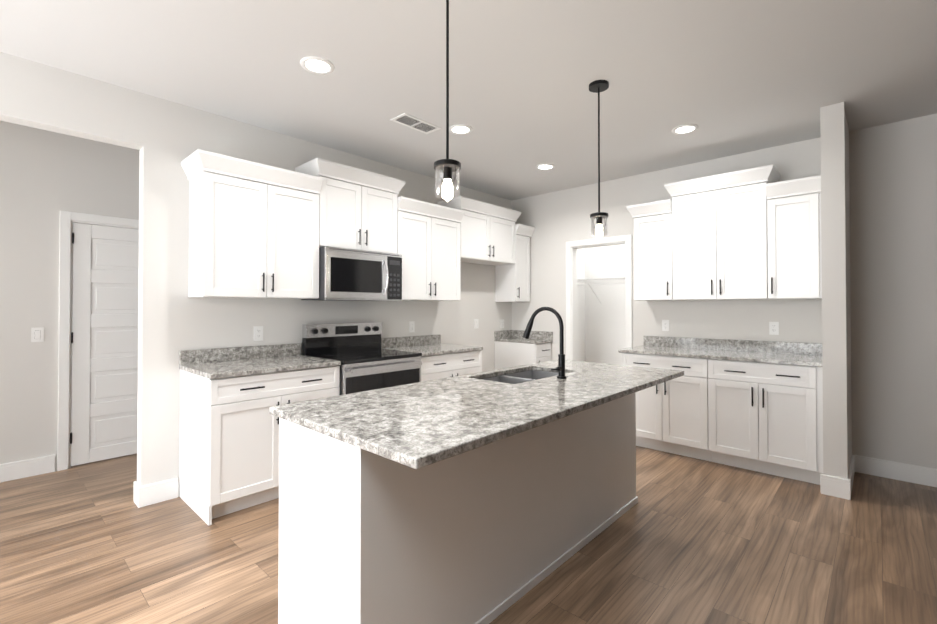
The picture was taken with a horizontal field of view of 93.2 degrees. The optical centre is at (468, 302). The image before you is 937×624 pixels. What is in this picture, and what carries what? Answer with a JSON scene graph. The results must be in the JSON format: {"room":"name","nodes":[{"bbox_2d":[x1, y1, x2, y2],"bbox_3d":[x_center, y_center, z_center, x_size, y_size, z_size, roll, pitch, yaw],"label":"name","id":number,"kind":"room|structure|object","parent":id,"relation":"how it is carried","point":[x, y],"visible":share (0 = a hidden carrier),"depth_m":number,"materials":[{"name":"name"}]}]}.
{"room":"kitchen","nodes":[
{"label":"kitchen","id":0,"kind":"room"},
{"bbox_2d":[0,121,138,470],"bbox_3d":[-2.681,-0.007,4.349,0.120,2.740,6.690,-1,-1,43],"label":"wall","id":1,"kind":"structure","parent":0,"point":[46,177],"depth_m":3.49,"materials":[{"name":"white paint"}]},
{"bbox_2d":[0,455,54,482],"bbox_3d":[-4.107,1.278,2.691,0.016,0.135,2.341,-1,-1,43],"label":"baseboard","id":2,"kind":"structure","parent":1,"relation":"attached to","point":[10,471],"depth_m":3.43,"materials":[{"name":"white wood"}]},
{"bbox_2d":[31,327,43,341],"bbox_3d":[-3.389,0.254,3.484,0.008,0.114,0.070,-1,-1,43],"label":"light switch","id":3,"kind":"object","parent":1,"relation":"attached to","point":[37,334],"visible":1,"depth_m":3.48,"materials":[{"name":"white plastic"}]},
{"bbox_2d":[57,211,138,470],"bbox_3d":[-3.046,0.310,3.937,0.138,2.097,0.886,-1,-1,43],"label":"door frame","id":4,"kind":"structure","parent":1,"relation":"attached to","point":[68,219],"depth_m":3.60,"materials":[{"name":"white wood"}]},
{"bbox_2d":[70,223,138,465],"bbox_3d":[-3.007,0.345,3.894,0.089,2.002,0.728,-1,-1,43],"label":"hall door","id":5,"kind":"structure","parent":1,"relation":"in","point":[104,342],"depth_m":3.79,"materials":[{"name":"white wood"}]},
{"bbox_2d":[0,52,511,485],"bbox_3d":[-1.741,-0.016,3.481,0.120,2.740,6.690,-1,-1,43],"label":"wall","id":6,"kind":"structure","parent":0,"point":[164,137],"depth_m":3.08,"materials":[{"name":"white paint"}]},
{"bbox_2d":[133,477,178,506],"bbox_3d":[-0.894,1.297,4.484,0.016,0.135,4.046,-1,-1,43],"label":"baseboard","id":7,"kind":"structure","parent":6,"relation":"attached to","point":[153,493],"depth_m":2.98,"materials":[{"name":"white wood"}]},
{"bbox_2d":[185,153,320,298],"bbox_3d":[-1.581,-0.497,3.330,0.322,0.928,0.824,-1,-1,43],"label":"upper cabinet","id":8,"kind":"object","parent":6,"relation":"attached to","point":[260,230],"depth_m":3.14,"materials":[{"name":"white wood"}]},
{"bbox_2d":[254,326,262,340],"bbox_3d":[-1.650,0.244,3.482,0.007,0.114,0.070,-1,-1,43],"label":"electrical outlet","id":9,"kind":"object","parent":6,"relation":"attached to","point":[258,333],"visible":1,"depth_m":3.48,"materials":[{"name":"white plastic"}]},
{"bbox_2d":[297,161,400,253],"bbox_3d":[-1.037,-0.773,3.922,0.322,0.663,0.777,-1,-1,43],"label":"upper cabinet","id":10,"kind":"object","parent":6,"relation":"attached to","point":[360,211],"depth_m":3.77,"materials":[{"name":"white wood"}]},
{"bbox_2d":[301,246,401,300],"bbox_3d":[-0.989,-0.227,3.871,0.454,0.420,0.760,-1,-1,43],"label":"microwave","id":11,"kind":"object","parent":10,"relation":"attached to","point":[345,274],"visible":0.96,"depth_m":3.70,"materials":[{"name":"grey metal"}]},
{"bbox_2d":[409,321,414,332],"bbox_3d":[-0.591,0.256,4.628,0.007,0.114,0.070,-1,-1,43],"label":"electrical outlet","id":12,"kind":"object","parent":6,"relation":"attached to","point":[411,326],"visible":1,"depth_m":4.63,"materials":[{"name":"white plastic"}]},
{"bbox_2d":[401,197,460,300],"bbox_3d":[-0.487,-0.484,4.515,0.322,0.928,0.842,-1,-1,43],"label":"upper cabinet","id":13,"kind":"object","parent":6,"relation":"attached to","point":[430,234],"depth_m":4.39,"materials":[{"name":"white wood"}]},
{"bbox_2d":[474,319,478,328],"bbox_3d":[0.097,0.259,5.374,0.007,0.114,0.070,-1,-1,43],"label":"electrical outlet","id":14,"kind":"object","parent":6,"relation":"attached to","point":[476,323],"visible":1,"depth_m":5.37,"materials":[{"name":"white plastic"}]},
{"bbox_2d":[437,197,516,264],"bbox_3d":[0.129,-0.782,5.185,0.322,0.618,0.969,-1,-1,43],"label":"upper cabinet","id":15,"kind":"object","parent":6,"relation":"attached to","point":[488,233],"depth_m":5.03,"materials":[{"name":"white wood"}]},
{"bbox_2d":[0,446,936,623],"bbox_3d":[1.079,1.385,1.685,9.240,0.100,8.140,-1,-1,43],"label":"floor","id":16,"kind":"structure","parent":0,"point":[686,540],"depth_m":2.34,"materials":[{"name":"brown wood"}]},
{"bbox_2d":[179,366,339,525],"bbox_3d":[-1.486,0.909,3.193,0.627,0.884,0.874,-1,-1,43],"label":"base cabinet","id":17,"kind":"object","parent":16,"relation":"on","point":[229,446],"depth_m":2.84,"materials":[{"name":"white wood"}]},
{"bbox_2d":[179,330,552,378],"bbox_3d":[-0.488,0.413,4.271,0.639,0.130,3.814,-1,-1,43],"label":"countertop","id":18,"kind":"structure","parent":17,"relation":"on","point":[215,363],"depth_m":3.40,"materials":[{"name":"stone"}]},
{"bbox_2d":[302,322,421,394],"bbox_3d":[-0.881,0.771,3.760,0.692,1.172,0.766,-1,-1,43],"label":"range","id":19,"kind":"object","parent":16,"relation":"on","point":[368,363],"visible":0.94,"depth_m":3.72,"materials":[{"name":"grey metal"}]},
{"bbox_2d":[421,350,481,381],"bbox_3d":[-0.377,0.922,4.394,0.627,0.884,0.840,-1,-1,43],"label":"base cabinet","id":20,"kind":"object","parent":16,"relation":"on","point":[433,367],"depth_m":4.16,"materials":[{"name":"white wood"}]},
{"bbox_2d":[278,392,637,623],"bbox_3d":[0.163,0.901,2.406,0.648,0.884,2.190,-1,-1,43],"label":"kitchen island","id":21,"kind":"object","parent":16,"relation":"on","point":[488,533],"visible":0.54,"depth_m":1.72,"materials":[{"name":"greige paint"},{"name":"white painted wood"}]},
{"bbox_2d":[269,360,683,468],"bbox_3d":[0.281,0.443,2.303,0.911,0.030,2.226,-1,-1,43],"label":"island countertop","id":22,"kind":"structure","parent":21,"relation":"on","point":[418,425],"depth_m":1.78,"materials":[{"name":"stone"}]},
{"bbox_2d":[482,370,557,383],"bbox_3d":[0.341,0.569,2.684,0.376,0.214,0.698,-1,-1,43],"label":"sink","id":23,"kind":"object","parent":22,"relation":"in","point":[522,377],"visible":0.08,"depth_m":2.91,"materials":[{"name":"silver metal"}]},
{"bbox_2d":[523,307,566,378],"bbox_3d":[0.414,0.227,2.565,0.293,0.406,0.132,-1,-1,43],"label":"faucet","id":24,"kind":"object","parent":22,"relation":"on","point":[560,368],"visible":1,"depth_m":2.51,"materials":[{"name":"black metal"}]},
{"bbox_2d":[495,341,550,369],"bbox_3d":[0.681,0.934,5.539,0.627,0.884,0.354,-1,-1,43],"label":"base cabinet","id":25,"kind":"object","parent":16,"relation":"on","point":[507,354],"depth_m":5.39,"materials":[{"name":"white wood"}]},
{"bbox_2d":[622,353,697,458],"bbox_3d":[1.965,0.920,4.172,0.804,0.884,0.627,-1,-1,43],"label":"base cabinet","id":26,"kind":"object","parent":16,"relation":"on","point":[666,412],"depth_m":3.93,"materials":[{"name":"white wood"}]},
{"bbox_2d":[698,358,822,484],"bbox_3d":[2.472,0.915,3.704,0.815,0.884,0.627,-1,-1,43],"label":"base cabinet","id":27,"kind":"object","parent":16,"relation":"on","point":[767,418],"depth_m":3.45,"materials":[{"name":"white wood"}]},
{"bbox_2d":[618,336,821,366],"bbox_3d":[2.208,0.410,3.946,1.529,0.130,0.639,-1,-1,43],"label":"countertop","id":28,"kind":"structure","parent":27,"relation":"on","point":[794,353],"depth_m":3.93,"materials":[{"name":"stone"}]},
{"bbox_2d":[0,0,936,199],"bbox_3d":[1.079,-1.455,1.715,9.240,0.100,8.140,-1,-1,43],"label":"ceiling","id":29,"kind":"structure","parent":0,"point":[731,77],"depth_m":2.65,"materials":[{"name":"white paint"}]},
{"bbox_2d":[300,56,334,74],"bbox_3d":[-0.888,-1.390,2.606,0.192,0.009,0.192,-1,-1,43],"label":"recessed light","id":30,"kind":"object","parent":29,"relation":"in","point":[317,65],"visible":1,"depth_m":2.60,"materials":[{"name":"white plastic"}]},
{"bbox_2d":[390,113,440,133],"bbox_3d":[-0.405,-1.383,3.439,0.170,0.006,0.370,-1,-1,43],"label":"ceiling vent","id":31,"kind":"object","parent":29,"relation":"in","point":[412,122],"visible":1,"depth_m":3.43,"materials":[{"name":"white metal"}]},
{"bbox_2d":[434,0,460,201],"bbox_3d":[-0.087,-0.910,1.832,0.124,0.988,0.124,-1,-1,43],"label":"pendant light","id":32,"kind":"object","parent":29,"relation":"hanging from","point":[447,190],"visible":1,"depth_m":1.81,"materials":[{"name":"black metal"}]},
{"bbox_2d":[449,124,472,134],"bbox_3d":[-0.062,-1.380,3.544,0.192,0.009,0.192,-1,-1,43],"label":"recessed light","id":33,"kind":"object","parent":29,"relation":"in","point":[460,129],"visible":1,"depth_m":3.54,"materials":[{"name":"white plastic"}]},
{"bbox_2d":[536,164,554,169],"bbox_3d":[0.778,-1.370,4.484,0.192,0.009,0.192,-1,-1,43],"label":"recessed light","id":34,"kind":"object","parent":29,"relation":"in","point":[545,166],"visible":0.98,"depth_m":4.47,"materials":[{"name":"white plastic"}]},
{"bbox_2d":[589,80,608,238],"bbox_3d":[0.833,-0.899,2.828,0.124,0.988,0.124,-1,-1,43],"label":"pendant light","id":35,"kind":"object","parent":29,"relation":"hanging from","point":[598,87],"visible":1,"depth_m":2.81,"materials":[{"name":"black metal"}]},
{"bbox_2d":[672,124,697,133],"bbox_3d":[1.728,-1.380,3.538,0.192,0.009,0.192,-1,-1,43],"label":"recessed light","id":36,"kind":"object","parent":29,"relation":"in","point":[686,129],"visible":1,"depth_m":3.53,"materials":[{"name":"white plastic"}]},
{"bbox_2d":[577,248,584,361],"bbox_3d":[1.302,0.012,6.142,0.100,2.740,1.110,-1,-1,43],"label":"wall","id":37,"kind":"structure","parent":0,"point":[580,252],"depth_m":6.43,"materials":[{"name":"white paint"}]},
{"bbox_2d":[585,244,624,364],"bbox_3d":[2.337,0.011,6.010,1.800,2.740,0.100,-1,-1,43],"label":"wall","id":38,"kind":"structure","parent":0,"point":[601,332],"depth_m":6.30,"materials":[{"name":"white paint"}]},
{"bbox_2d":[577,277,624,302],"bbox_3d":[2.158,-0.156,5.818,1.590,0.338,0.423,-1,-1,43],"label":"shelf","id":39,"kind":"object","parent":38,"relation":"attached to","point":[601,279],"visible":0.29,"depth_m":6.03,"materials":[{"name":"white"}]},
{"bbox_2d":[511,114,936,468],"bbox_3d":[2.935,-0.013,3.798,9.120,2.740,0.120,-1,-1,43],"label":"wall","id":40,"kind":"structure","parent":0,"point":[893,222],"depth_m":3.53,"materials":[{"name":"grey paint"}]},
{"bbox_2d":[494,225,532,301],"bbox_3d":[0.574,-0.472,5.664,0.322,0.928,0.339,-1,-1,43],"label":"upper cabinet","id":41,"kind":"object","parent":40,"relation":"attached to","point":[512,282],"depth_m":5.54,"materials":[{"name":"white wood"}]},
{"bbox_2d":[566,235,631,360],"bbox_3d":[1.511,0.320,5.097,0.804,2.102,0.138,-1,-1,43],"label":"door frame","id":42,"kind":"structure","parent":40,"relation":"attached to","point":[572,247],"depth_m":5.28,"materials":[{"name":"white wood"}]},
{"bbox_2d":[630,201,661,300],"bbox_3d":[1.906,-0.485,4.450,0.368,0.928,0.322,-1,-1,43],"label":"upper cabinet","id":43,"kind":"object","parent":40,"relation":"attached to","point":[647,218],"depth_m":4.36,"materials":[{"name":"white wood"}]},
{"bbox_2d":[662,320,668,330],"bbox_3d":[2.024,0.235,4.549,0.070,0.114,0.007,-1,-1,43],"label":"electrical outlet","id":44,"kind":"object","parent":40,"relation":"attached to","point":[665,325],"visible":1,"depth_m":4.55,"materials":[{"name":"white plastic"}]},
{"bbox_2d":[662,165,781,300],"bbox_3d":[2.320,-0.564,4.068,0.877,1.078,0.322,-1,-1,43],"label":"upper cabinet","id":45,"kind":"object","parent":40,"relation":"attached to","point":[751,234],"depth_m":3.94,"materials":[{"name":"white wood"}]},
{"bbox_2d":[769,322,778,334],"bbox_3d":[2.704,0.229,3.921,0.070,0.114,0.007,-1,-1,43],"label":"electrical outlet","id":46,"kind":"object","parent":40,"relation":"attached to","point":[773,328],"visible":1,"depth_m":3.92,"materials":[{"name":"white plastic"}]},
{"bbox_2d":[766,177,821,299],"bbox_3d":[2.737,-0.493,3.682,0.377,0.928,0.322,-1,-1,43],"label":"upper cabinet","id":47,"kind":"object","parent":40,"relation":"attached to","point":[793,208],"depth_m":3.57,"materials":[{"name":"white wood"}]},
{"bbox_2d":[860,456,936,486],"bbox_3d":[4.648,1.272,2.109,4.270,0.135,0.019,-1,-1,43],"label":"baseboard","id":48,"kind":"structure","parent":40,"relation":"attached to","point":[917,474],"depth_m":3.37,"materials":[{"name":"white wood"}]},
{"bbox_2d":[820,102,851,478],"bbox_3d":[2.796,-0.017,3.361,0.130,2.740,0.710,-1,-1,43],"label":"wall","id":49,"kind":"structure","parent":0,"point":[836,315],"depth_m":3.11,"materials":[{"name":"white paint"}]},
{"bbox_2d":[840,455,859,499],"bbox_3d":[2.828,1.285,3.286,0.039,0.135,0.696,-1,-1,43],"label":"baseboard","id":50,"kind":"structure","parent":49,"relation":"attached to","point":[846,485],"depth_m":3.07,"materials":[{"name":"white wood"}]}
]}

